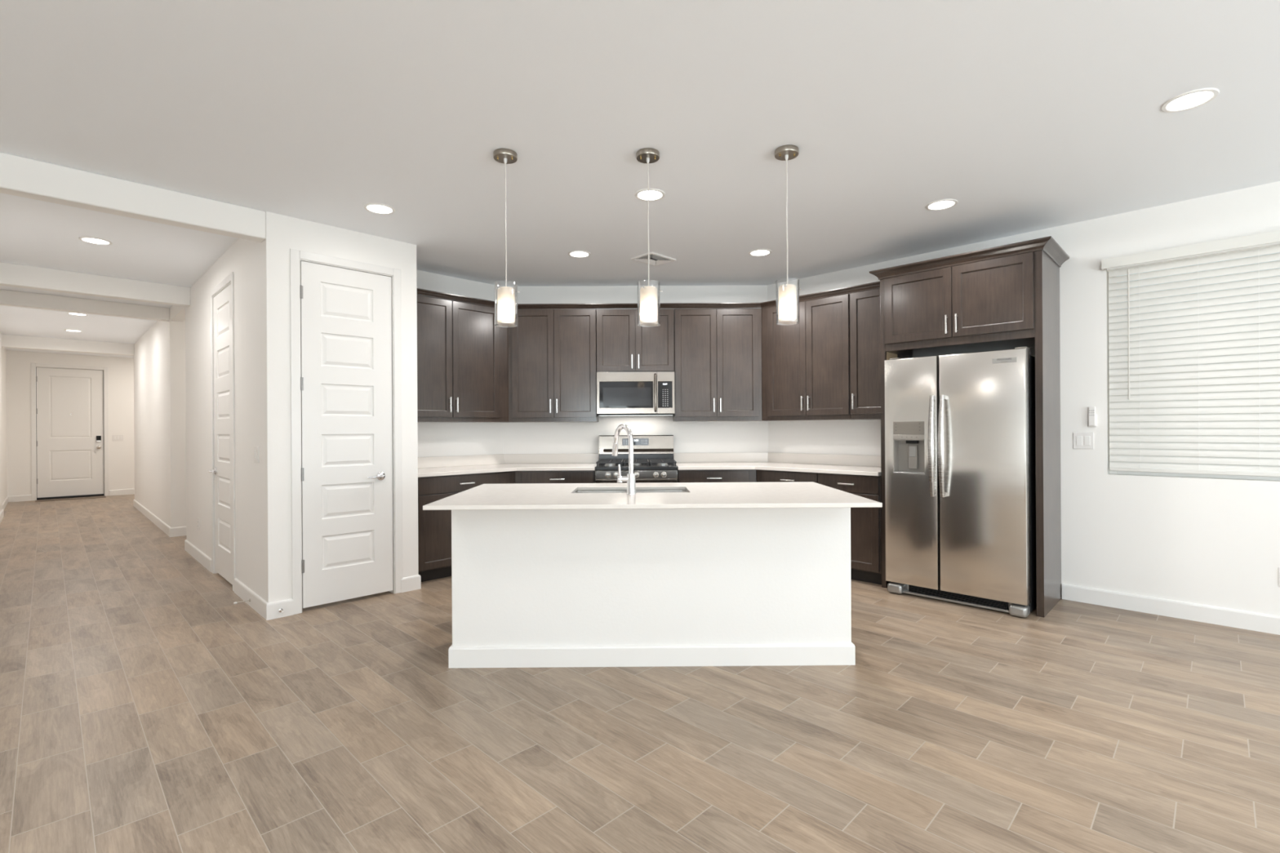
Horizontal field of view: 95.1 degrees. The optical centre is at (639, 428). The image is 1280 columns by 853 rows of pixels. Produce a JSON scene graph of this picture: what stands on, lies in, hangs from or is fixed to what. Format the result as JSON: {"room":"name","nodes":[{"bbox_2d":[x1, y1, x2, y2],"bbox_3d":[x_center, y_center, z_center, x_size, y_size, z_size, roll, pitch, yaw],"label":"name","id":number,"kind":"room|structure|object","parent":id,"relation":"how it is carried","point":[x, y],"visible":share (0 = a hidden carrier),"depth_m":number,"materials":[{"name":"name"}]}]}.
{"room":"kitchen","nodes":[
{"label":"kitchen","id":0,"kind":"room"},
{"bbox_2d":[0,331,7,512],"bbox_3d":[-7.580,-0.058,6.710,10.885,2.743,0.155,0,0,45],"label":"wall","id":1,"kind":"structure","parent":0,"point":[3,464],"depth_m":9.71,"materials":[{"name":"white paint"}]},
{"bbox_2d":[0,496,8,523],"bbox_3d":[-7.526,1.257,6.757,10.885,0.112,0.049,0,0,45],"label":"baseboard","id":2,"kind":"structure","parent":1,"relation":"attached to","point":[5,503],"depth_m":9.29,"materials":[{"name":"white wood"}]},
{"bbox_2d":[1,333,134,355],"bbox_3d":[-9.113,-1.326,9.366,0.120,0.190,1.550,0,0,45],"label":"beam","id":3,"kind":"structure","parent":1,"relation":"attached to","point":[15,341],"depth_m":9.29,"materials":[{"name":"white paint"}]},
{"bbox_2d":[0,288,169,321],"bbox_3d":[-6.218,-1.363,6.506,0.120,0.149,1.550,0,0,45],"label":"beam","id":4,"kind":"structure","parent":1,"relation":"attached to","point":[7,298],"depth_m":6.47,"materials":[{"name":"white paint"}]},
{"bbox_2d":[0,262,190,306],"bbox_3d":[-5.193,-1.349,5.494,0.120,0.187,1.550,0,0,45],"label":"beam","id":5,"kind":"structure","parent":1,"relation":"attached to","point":[14,275],"depth_m":5.48,"materials":[{"name":"white paint"}]},
{"bbox_2d":[6,350,134,496],"bbox_3d":[-10.414,-0.042,11.670,0.120,2.743,3.230,0,0,45],"label":"wall","id":6,"kind":"structure","parent":0,"point":[120,370],"depth_m":11.02,"materials":[{"name":"white paint"}]},
{"bbox_2d":[8,494,31,502],"bbox_3d":[-11.303,1.278,10.668,0.014,0.112,0.305,0,0,45],"label":"baseboard","id":7,"kind":"structure","parent":6,"relation":"attached to","point":[26,497],"depth_m":10.67,"materials":[{"name":"white wood"}]},
{"bbox_2d":[35,366,104,500],"bbox_3d":[-10.862,0.092,11.182,0.168,2.480,0.945,0,0,45],"label":"door","id":8,"kind":"structure","parent":6,"relation":"in","point":[70,402],"depth_m":11.17,"materials":[{"name":"white wood"}]},
{"bbox_2d":[31,363,108,500],"bbox_3d":[-10.833,0.063,11.153,0.011,2.538,1.055,0,0,45],"label":"trim","id":9,"kind":"structure","parent":6,"relation":"attached to","point":[33,365],"depth_m":10.97,"materials":[{"name":"white wood"}]},
{"bbox_2d":[112,435,123,440],"bbox_3d":[-10.364,0.189,11.628,0.010,0.118,0.165,0,0,45],"label":"light switch","id":10,"kind":"object","parent":6,"relation":"attached to","point":[115,437],"visible":1,"depth_m":11.62,"materials":[{"name":"white plastic"}]},
{"bbox_2d":[109,488,134,495],"bbox_3d":[-9.838,1.270,12.151,0.014,0.112,1.745,0,0,45],"label":"baseboard","id":11,"kind":"structure","parent":6,"relation":"attached to","point":[124,491],"depth_m":11.66,"materials":[{"name":"white wood"}]},
{"bbox_2d":[182,320,186,526],"bbox_3d":[-4.389,-0.076,7.482,1.340,2.743,2.160,0,0,45],"label":"wall","id":12,"kind":"structure","parent":0,"point":[184,322],"depth_m":7.11,"materials":[{"name":"white paint"}]},
{"bbox_2d":[133,238,263,599],"bbox_3d":[-5.547,-0.070,7.024,8.435,2.743,0.120,0,0,45],"label":"wall","id":13,"kind":"structure","parent":0,"point":[158,450],"depth_m":5.66,"materials":[{"name":"white paint"}]},
{"bbox_2d":[133,499,186,537],"bbox_3d":[-6.345,1.250,9.244,4.198,0.112,2.174,0,0,45],"label":"baseboard","id":14,"kind":"structure","parent":13,"relation":"attached to","point":[180,531],"depth_m":7.52,"materials":[{"name":"white wood"}]},
{"bbox_2d":[184,539,211,572],"bbox_3d":[-4.305,1.239,5.795,1.407,0.112,0.134,0,0,45],"label":"baseboard","id":15,"kind":"structure","parent":13,"relation":"attached to","point":[203,559],"depth_m":5.67,"materials":[{"name":"white wood"}]},
{"bbox_2d":[197,517,199,530],"bbox_3d":[-4.311,0.935,5.719,0.070,0.118,0.009,0,0,45],"label":"wall outlet","id":16,"kind":"object","parent":13,"relation":"attached to","point":[198,519],"visible":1,"depth_m":5.70,"materials":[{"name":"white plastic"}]},
{"bbox_2d":[208,282,232,584],"bbox_3d":[-3.491,0.057,4.955,0.797,2.467,0.176,0,0,45],"label":"door","id":17,"kind":"structure","parent":13,"relation":"in","point":[222,402],"depth_m":4.96,"materials":[{"name":"white wood"}]},
{"bbox_2d":[209,271,235,591],"bbox_3d":[-3.517,0.030,4.928,0.900,2.521,0.011,0,0,45],"label":"trim","id":18,"kind":"structure","parent":13,"relation":"attached to","point":[228,278],"depth_m":4.64,"materials":[{"name":"white wood"}]},
{"bbox_2d":[234,577,293,620],"bbox_3d":[-2.783,1.230,4.310,0.966,0.112,0.160,0,0,45],"label":"baseboard","id":19,"kind":"structure","parent":13,"relation":"attached to","point":[268,611],"depth_m":4.02,"materials":[{"name":"white wood"}]},
{"bbox_2d":[233,598,250,604],"bbox_3d":[-2.844,1.240,4.186,0.022,0.021,0.102,0,0,45],"label":"door stop","id":20,"kind":"object","parent":19,"relation":"attached to","point":[249,600],"visible":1,"depth_m":4.18,"materials":[{"name":"silver metal"}]},
{"bbox_2d":[262,211,418,602],"bbox_3d":[-2.391,-0.087,4.552,0.708,2.743,1.037,0,0,45],"label":"wall","id":21,"kind":"structure","parent":0,"point":[284,233],"depth_m":4.02,"materials":[{"name":"white paint"}]},
{"bbox_2d":[0,151,266,242],"bbox_3d":[-3.094,-1.362,3.428,0.120,0.186,1.540,0,0,45],"label":"beam","id":22,"kind":"structure","parent":21,"relation":"attached to","point":[20,176],"depth_m":3.43,"materials":[{"name":"white paint"}]},
{"bbox_2d":[278,608,284,613],"bbox_3d":[-2.413,1.234,3.949,0.068,0.025,0.026,0,0,45],"label":"door stop","id":23,"kind":"object","parent":21,"relation":"attached to","point":[280,610],"visible":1,"depth_m":3.96,"materials":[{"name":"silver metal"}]},
{"bbox_2d":[289,248,402,614],"bbox_3d":[-2.131,0.022,4.302,0.011,2.521,0.767,0,0,45],"label":"trim","id":24,"kind":"structure","parent":21,"relation":"attached to","point":[295,255],"depth_m":4.07,"materials":[{"name":"white wood"}]},
{"bbox_2d":[299,258,395,613],"bbox_3d":[-2.157,0.049,4.329,0.176,2.467,0.658,0,0,45],"label":"door","id":25,"kind":"structure","parent":21,"relation":"in","point":[346,314],"depth_m":4.29,"materials":[{"name":"white wood"}]},
{"bbox_2d":[400,574,421,592],"bbox_3d":[-1.829,1.225,4.642,0.074,0.112,0.157,0,0,45],"label":"baseboard","id":26,"kind":"structure","parent":21,"relation":"attached to","point":[408,584],"depth_m":4.62,"materials":[{"name":"white wood"}]},
{"bbox_2d":[416,270,502,457],"bbox_3d":[-1.911,-0.090,5.627,0.120,2.743,1.408,0,0,45],"label":"wall","id":27,"kind":"structure","parent":0,"point":[434,438],"depth_m":5.68,"materials":[{"name":"white paint"}]},
{"bbox_2d":[417,295,508,422],"bbox_3d":[-1.718,-0.610,5.483,0.358,1.104,1.232,0,0,45],"label":"upper cabinet","id":28,"kind":"object","parent":27,"relation":"attached to","point":[463,357],"visible":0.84,"depth_m":5.36,"materials":[{"name":"brown wood"}]},
{"bbox_2d":[502,284,768,453],"bbox_3d":[-0.046,-0.100,6.110,2.842,2.743,0.120,0,0,0],"label":"wall","id":29,"kind":"structure","parent":0,"point":[689,437],"depth_m":6.05,"materials":[{"name":"white paint"}]},
{"bbox_2d":[505,309,598,422],"bbox_3d":[-0.922,-0.614,5.864,0.987,1.104,0.358,0,0,0],"label":"upper cabinet","id":30,"kind":"object","parent":29,"relation":"attached to","point":[553,353],"visible":0.91,"depth_m":5.73,"materials":[{"name":"brown wood"}]},
{"bbox_2d":[417,280,879,309],"bbox_3d":[-0.006,-1.192,5.300,4.116,0.049,0.898,0,0,0],"label":"crown molding","id":31,"kind":"structure","parent":30,"relation":"attached to","point":[876,285],"depth_m":5.70,"materials":[{"name":"brown wood"}]},
{"bbox_2d":[596,309,674,372],"bbox_3d":[-0.046,-0.860,5.869,0.760,0.622,0.358,0,0,0],"label":"upper cabinet","id":32,"kind":"object","parent":29,"relation":"attached to","point":[623,345],"visible":0.93,"depth_m":5.73,"materials":[{"name":"brown wood"}]},
{"bbox_2d":[596,371,675,416],"bbox_3d":[-0.042,-0.333,5.816,0.751,0.423,0.466,0,0,0],"label":"microwave","id":33,"kind":"object","parent":32,"relation":"attached to","point":[638,393],"visible":1,"depth_m":5.64,"materials":[{"name":"silver metal"}]},
{"bbox_2d":[672,308,762,422],"bbox_3d":[0.830,-0.624,5.875,0.981,1.104,0.358,0,0,0],"label":"upper cabinet","id":34,"kind":"object","parent":29,"relation":"attached to","point":[717,352],"visible":0.97,"depth_m":5.74,"materials":[{"name":"brown wood"}]},
{"bbox_2d":[673,452,880,466],"bbox_3d":[1.432,0.299,5.750,2.207,0.100,0.456,0,0,26],"label":"backsplash","id":35,"kind":"structure","parent":29,"relation":"attached to","point":[795,458],"depth_m":5.93,"materials":[{"name":"white stone"}]},
{"bbox_2d":[0,0,1279,358],"bbox_3d":[-3.489,-1.503,4.872,20.600,0.100,8.842,0,0,45],"label":"ceiling","id":36,"kind":"structure","parent":0,"point":[1028,115],"depth_m":2.82,"materials":[{"name":"white paint"}]},
{"bbox_2d":[64,329,82,332],"bbox_3d":[-8.259,-1.423,8.538,0.194,0.006,0.194,0,0,0],"label":"recessed light","id":37,"kind":"object","parent":36,"relation":"in","point":[76,331],"visible":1,"depth_m":8.55,"materials":[{"name":"white plastic"}]},
{"bbox_2d":[66,312,88,315],"bbox_3d":[-7.040,-1.430,7.332,0.194,0.006,0.194,0,0,0],"label":"recessed light","id":38,"kind":"object","parent":36,"relation":"in","point":[72,313],"visible":0.98,"depth_m":7.31,"materials":[{"name":"white"}]},
{"bbox_2d":[78,236,112,244],"bbox_3d":[-4.200,-1.446,4.519,0.194,0.006,0.194,0,0,0],"label":"recessed light","id":39,"kind":"object","parent":36,"relation":"in","point":[87,239],"visible":1,"depth_m":4.51,"materials":[{"name":"white plastic"}]},
{"bbox_2d":[363,203,395,214],"bbox_3d":[-1.732,-1.460,3.897,0.194,0.006,0.194,0,0,0],"label":"recessed light","id":40,"kind":"object","parent":36,"relation":"in","point":[378,208],"visible":1,"depth_m":3.89,"materials":[{"name":"white"}]},
{"bbox_2d":[493,148,519,327],"bbox_3d":[-0.711,-1.009,3.127,0.136,0.919,0.133,0,0,0],"label":"pendant light","id":41,"kind":"object","parent":36,"relation":"hanging from","point":[505,295],"visible":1,"depth_m":3.10,"materials":[{"name":"white glass"}]},
{"bbox_2d":[568,250,591,257],"bbox_3d":[-0.511,-1.466,4.933,0.194,0.006,0.194,0,0,0],"label":"recessed light","id":42,"kind":"object","parent":36,"relation":"in","point":[579,254],"visible":1,"depth_m":4.93,"materials":[{"name":"white"}]},
{"bbox_2d":[635,147,662,325],"bbox_3d":[0.051,-1.013,3.131,0.136,0.919,0.133,0,0,0],"label":"pendant light","id":43,"kind":"object","parent":36,"relation":"hanging from","point":[648,295],"visible":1,"depth_m":3.10,"materials":[{"name":"white glass"}]},
{"bbox_2d":[634,188,665,200],"bbox_3d":[0.063,-1.470,3.691,0.194,0.006,0.194,0,0,0],"label":"recessed light","id":44,"kind":"object","parent":36,"relation":"in","point":[655,194],"visible":0.97,"depth_m":3.68,"materials":[{"name":"white"}]},
{"bbox_2d":[631,251,675,266],"bbox_3d":[0.119,-1.465,5.081,0.250,0.016,0.310,0,0,45],"label":"ceiling vent","id":45,"kind":"object","parent":36,"relation":"in","point":[655,259],"visible":0.98,"depth_m":5.07,"materials":[{"name":"white plastic"}]},
{"bbox_2d":[748,248,772,256],"bbox_3d":[1.009,-1.475,4.923,0.194,0.006,0.194,0,0,0],"label":"recessed light","id":46,"kind":"object","parent":36,"relation":"in","point":[758,252],"visible":1,"depth_m":4.91,"materials":[{"name":"white"}]},
{"bbox_2d":[774,144,800,325],"bbox_3d":[0.787,-1.017,3.106,0.136,0.919,0.133,0,0,0],"label":"pendant light","id":47,"kind":"object","parent":36,"relation":"hanging from","point":[787,292],"visible":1,"depth_m":3.08,"materials":[{"name":"white glass"}]},
{"bbox_2d":[924,199,957,210],"bbox_3d":[1.998,-1.480,3.882,0.194,0.006,0.194,0,0,0],"label":"recessed light","id":48,"kind":"object","parent":36,"relation":"in","point":[942,204],"visible":1,"depth_m":3.87,"materials":[{"name":"white"}]},
{"bbox_2d":[1160,87,1219,112],"bbox_3d":[2.488,-1.483,2.652,0.194,0.006,0.194,0,0,0],"label":"recessed light","id":49,"kind":"object","parent":36,"relation":"in","point":[1190,100],"visible":1,"depth_m":2.64,"materials":[{"name":"white plastic"}]},
{"bbox_2d":[0,494,1279,852],"bbox_3d":[-3.473,1.340,4.872,20.600,0.100,8.842,0,0,45],"label":"floor","id":50,"kind":"structure","parent":0,"point":[144,708],"depth_m":2.47,"materials":[{"name":"brown wood"}]},
{"bbox_2d":[35,495,106,502],"bbox_3d":[-10.696,1.327,11.021,0.300,0.009,0.950,0,0,45],"label":"threshold","id":51,"kind":"object","parent":50,"relation":"on","point":[104,496],"visible":1,"depth_m":10.94,"materials":[{"name":"brown"}]},
{"bbox_2d":[417,471,515,582],"bbox_3d":[-1.606,0.838,5.381,0.648,0.883,1.232,0,0,45],"label":"base cabinet","id":52,"kind":"object","parent":50,"relation":"on","point":[434,526],"visible":0.27,"depth_m":4.91,"materials":[{"name":"brown wood"}]},
{"bbox_2d":[417,453,599,477],"bbox_3d":[-1.310,0.329,5.531,2.048,0.130,1.014,0,0,-26],"label":"countertop","id":53,"kind":"structure","parent":52,"relation":"on","point":[477,464],"depth_m":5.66,"materials":[{"name":"white stone"}]},
{"bbox_2d":[515,470,595,483],"bbox_3d":[-0.913,0.835,5.719,0.987,0.883,0.648,0,0,0],"label":"base cabinet","id":54,"kind":"object","parent":50,"relation":"on","point":[584,476],"visible":0.19,"depth_m":5.43,"materials":[{"name":"brown wood"}]},
{"bbox_2d":[595,435,677,483],"bbox_3d":[-0.034,0.671,5.702,0.766,1.200,0.687,0,0,0],"label":"gas range","id":55,"kind":"object","parent":50,"relation":"on","point":[654,461],"visible":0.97,"depth_m":5.83,"materials":[{"name":"silver metal"}]},
{"bbox_2d":[595,479,674,479],"bbox_3d":[-0.033,0.780,5.740,0.758,0.782,0.580,0,0,0],"label":"range","id":56,"kind":"object","parent":55,"relation":"in","point":[596,479],"depth_m":5.45,"materials":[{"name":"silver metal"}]},
{"bbox_2d":[595,462,677,471],"bbox_3d":[-0.035,0.371,5.684,0.766,0.036,0.563,0,0,0],"label":"cooktop","id":57,"kind":"object","parent":55,"relation":"in","point":[654,466],"depth_m":5.41,"materials":[{"name":"black metal"}]},
{"bbox_2d":[448,507,855,668],"bbox_3d":[0.061,0.827,3.505,2.168,0.887,0.768,0,0,0],"label":"kitchen island","id":58,"kind":"object","parent":50,"relation":"on","point":[752,586],"visible":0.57,"depth_m":3.13,"materials":[{"name":"white paint"}]},
{"bbox_2d":[422,481,882,510],"bbox_3d":[0.059,0.373,3.339,2.189,0.021,1.103,0,0,0],"label":"island countertop","id":59,"kind":"structure","parent":58,"relation":"on","point":[787,494],"depth_m":3.07,"materials":[{"name":"white stone"}]},
{"bbox_2d":[612,423,635,494],"bbox_3d":[-0.115,0.169,3.285,0.095,0.387,0.230,0,0,-34],"label":"faucet","id":60,"kind":"object","parent":59,"relation":"on","point":[629,478],"visible":1,"depth_m":3.21,"materials":[{"name":"silver metal"}]},
{"bbox_2d":[574,489,687,493],"bbox_3d":[-0.053,0.491,3.470,0.706,0.212,0.372,0,0,0],"label":"sink","id":61,"kind":"object","parent":59,"relation":"in","point":[605,491],"visible":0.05,"depth_m":3.64,"materials":[{"name":"silver metal"}]},
{"bbox_2d":[676,469,756,482],"bbox_3d":[0.842,0.825,5.730,0.975,0.883,0.648,0,0,0],"label":"base cabinet","id":62,"kind":"object","parent":50,"relation":"on","point":[721,475],"visible":0.23,"depth_m":5.43,"materials":[{"name":"brown wood"}]},
{"bbox_2d":[755,469,818,483],"bbox_3d":[1.412,0.821,5.519,0.869,0.883,0.648,0,0,45],"label":"base cabinet","id":63,"kind":"object","parent":50,"relation":"on","point":[762,476],"visible":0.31,"depth_m":5.23,"materials":[{"name":"brown wood"}]},
{"bbox_2d":[673,452,880,475],"bbox_3d":[1.302,0.315,5.491,2.209,0.130,1.026,0,0,28],"label":"countertop","id":64,"kind":"structure","parent":63,"relation":"on","point":[852,464],"depth_m":5.56,"materials":[{"name":"white stone"}]},
{"bbox_2d":[817,472,881,584],"bbox_3d":[1.913,0.819,5.025,0.532,0.883,0.648,0,0,45],"label":"base cabinet","id":65,"kind":"object","parent":50,"relation":"on","point":[865,522],"visible":0.48,"depth_m":4.74,"materials":[{"name":"brown wood"}]},
{"bbox_2d":[884,346,1036,617],"bbox_3d":[2.418,0.357,4.377,0.922,1.800,0.781,0,0,45],"label":"refrigerator","id":66,"kind":"object","parent":50,"relation":"on","point":[960,437],"visible":0.99,"depth_m":4.09,"materials":[{"name":"silver metal"}]},
{"bbox_2d":[869,235,1069,617],"bbox_3d":[2.479,0.005,4.453,1.196,2.503,0.662,0,0,45],"label":"tall cabinet","id":67,"kind":"object","parent":50,"relation":"on","point":[1003,297],"visible":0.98,"depth_m":4.14,"materials":[{"name":"brown wood"}]},
{"bbox_2d":[767,181,1279,616],"bbox_3d":[4.051,-0.123,3.472,7.514,2.743,0.150,0,0,45],"label":"wall","id":68,"kind":"structure","parent":0,"point":[1210,541],"depth_m":4.05,"materials":[{"name":"white paint"}]},
{"bbox_2d":[761,293,850,421],"bbox_3d":[1.561,-0.628,5.568,1.024,1.104,0.358,0,0,45],"label":"upper cabinet","id":69,"kind":"object","parent":68,"relation":"attached to","point":[806,365],"visible":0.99,"depth_m":5.37,"materials":[{"name":"brown wood"}]},
{"bbox_2d":[849,288,880,419],"bbox_3d":[2.063,-0.631,5.073,0.377,1.104,0.358,0,0,45],"label":"upper cabinet","id":70,"kind":"object","parent":68,"relation":"attached to","point":[864,306],"visible":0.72,"depth_m":5.01,"materials":[{"name":"brown wood"}]},
{"bbox_2d":[1073,432,1093,448],"bbox_3d":[3.188,0.090,4.213,0.118,0.118,0.010,0,0,45],"label":"light switch","id":71,"kind":"object","parent":68,"relation":"attached to","point":[1081,440],"visible":1,"depth_m":4.21,"materials":[{"name":"white plastic"}]},
{"bbox_2d":[1087,406,1097,426],"bbox_3d":[3.218,-0.081,4.169,0.052,0.142,0.028,0,0,45],"label":"remote control","id":72,"kind":"object","parent":68,"relation":"attached to","point":[1091,416],"visible":1,"depth_m":4.16,"materials":[{"name":"white plastic"}]},
{"bbox_2d":[1062,583,1279,635],"bbox_3d":[4.887,1.187,2.538,5.022,0.112,0.014,0,0,45],"label":"baseboard","id":73,"kind":"structure","parent":68,"relation":"attached to","point":[1249,620],"depth_m":3.86,"materials":[{"name":"white wood"}]},
{"bbox_2d":[1107,271,1279,480],"bbox_3d":[4.012,-0.420,3.558,1.828,1.483,0.051,0,0,45],"label":"window","id":74,"kind":"structure","parent":68,"relation":"in","point":[1193,475],"depth_m":3.95,"materials":[{"name":"white"}]},
{"bbox_2d":[1101,230,1279,476],"bbox_3d":[3.930,-0.446,3.475,1.866,1.479,0.107,0,0,45],"label":"window blind","id":75,"kind":"object","parent":74,"relation":"attached to","point":[1216,411],"visible":1,"depth_m":3.80,"materials":[{"name":"white plastic"}]},
{"bbox_2d":[1278,567,1279,586],"bbox_3d":[3.892,0.901,3.523,0.070,0.118,0.009,0,0,45],"label":"wall outlet","id":76,"kind":"object","parent":68,"relation":"attached to","point":[1278,567],"visible":1,"depth_m":3.54,"materials":[{"name":"white plastic"}]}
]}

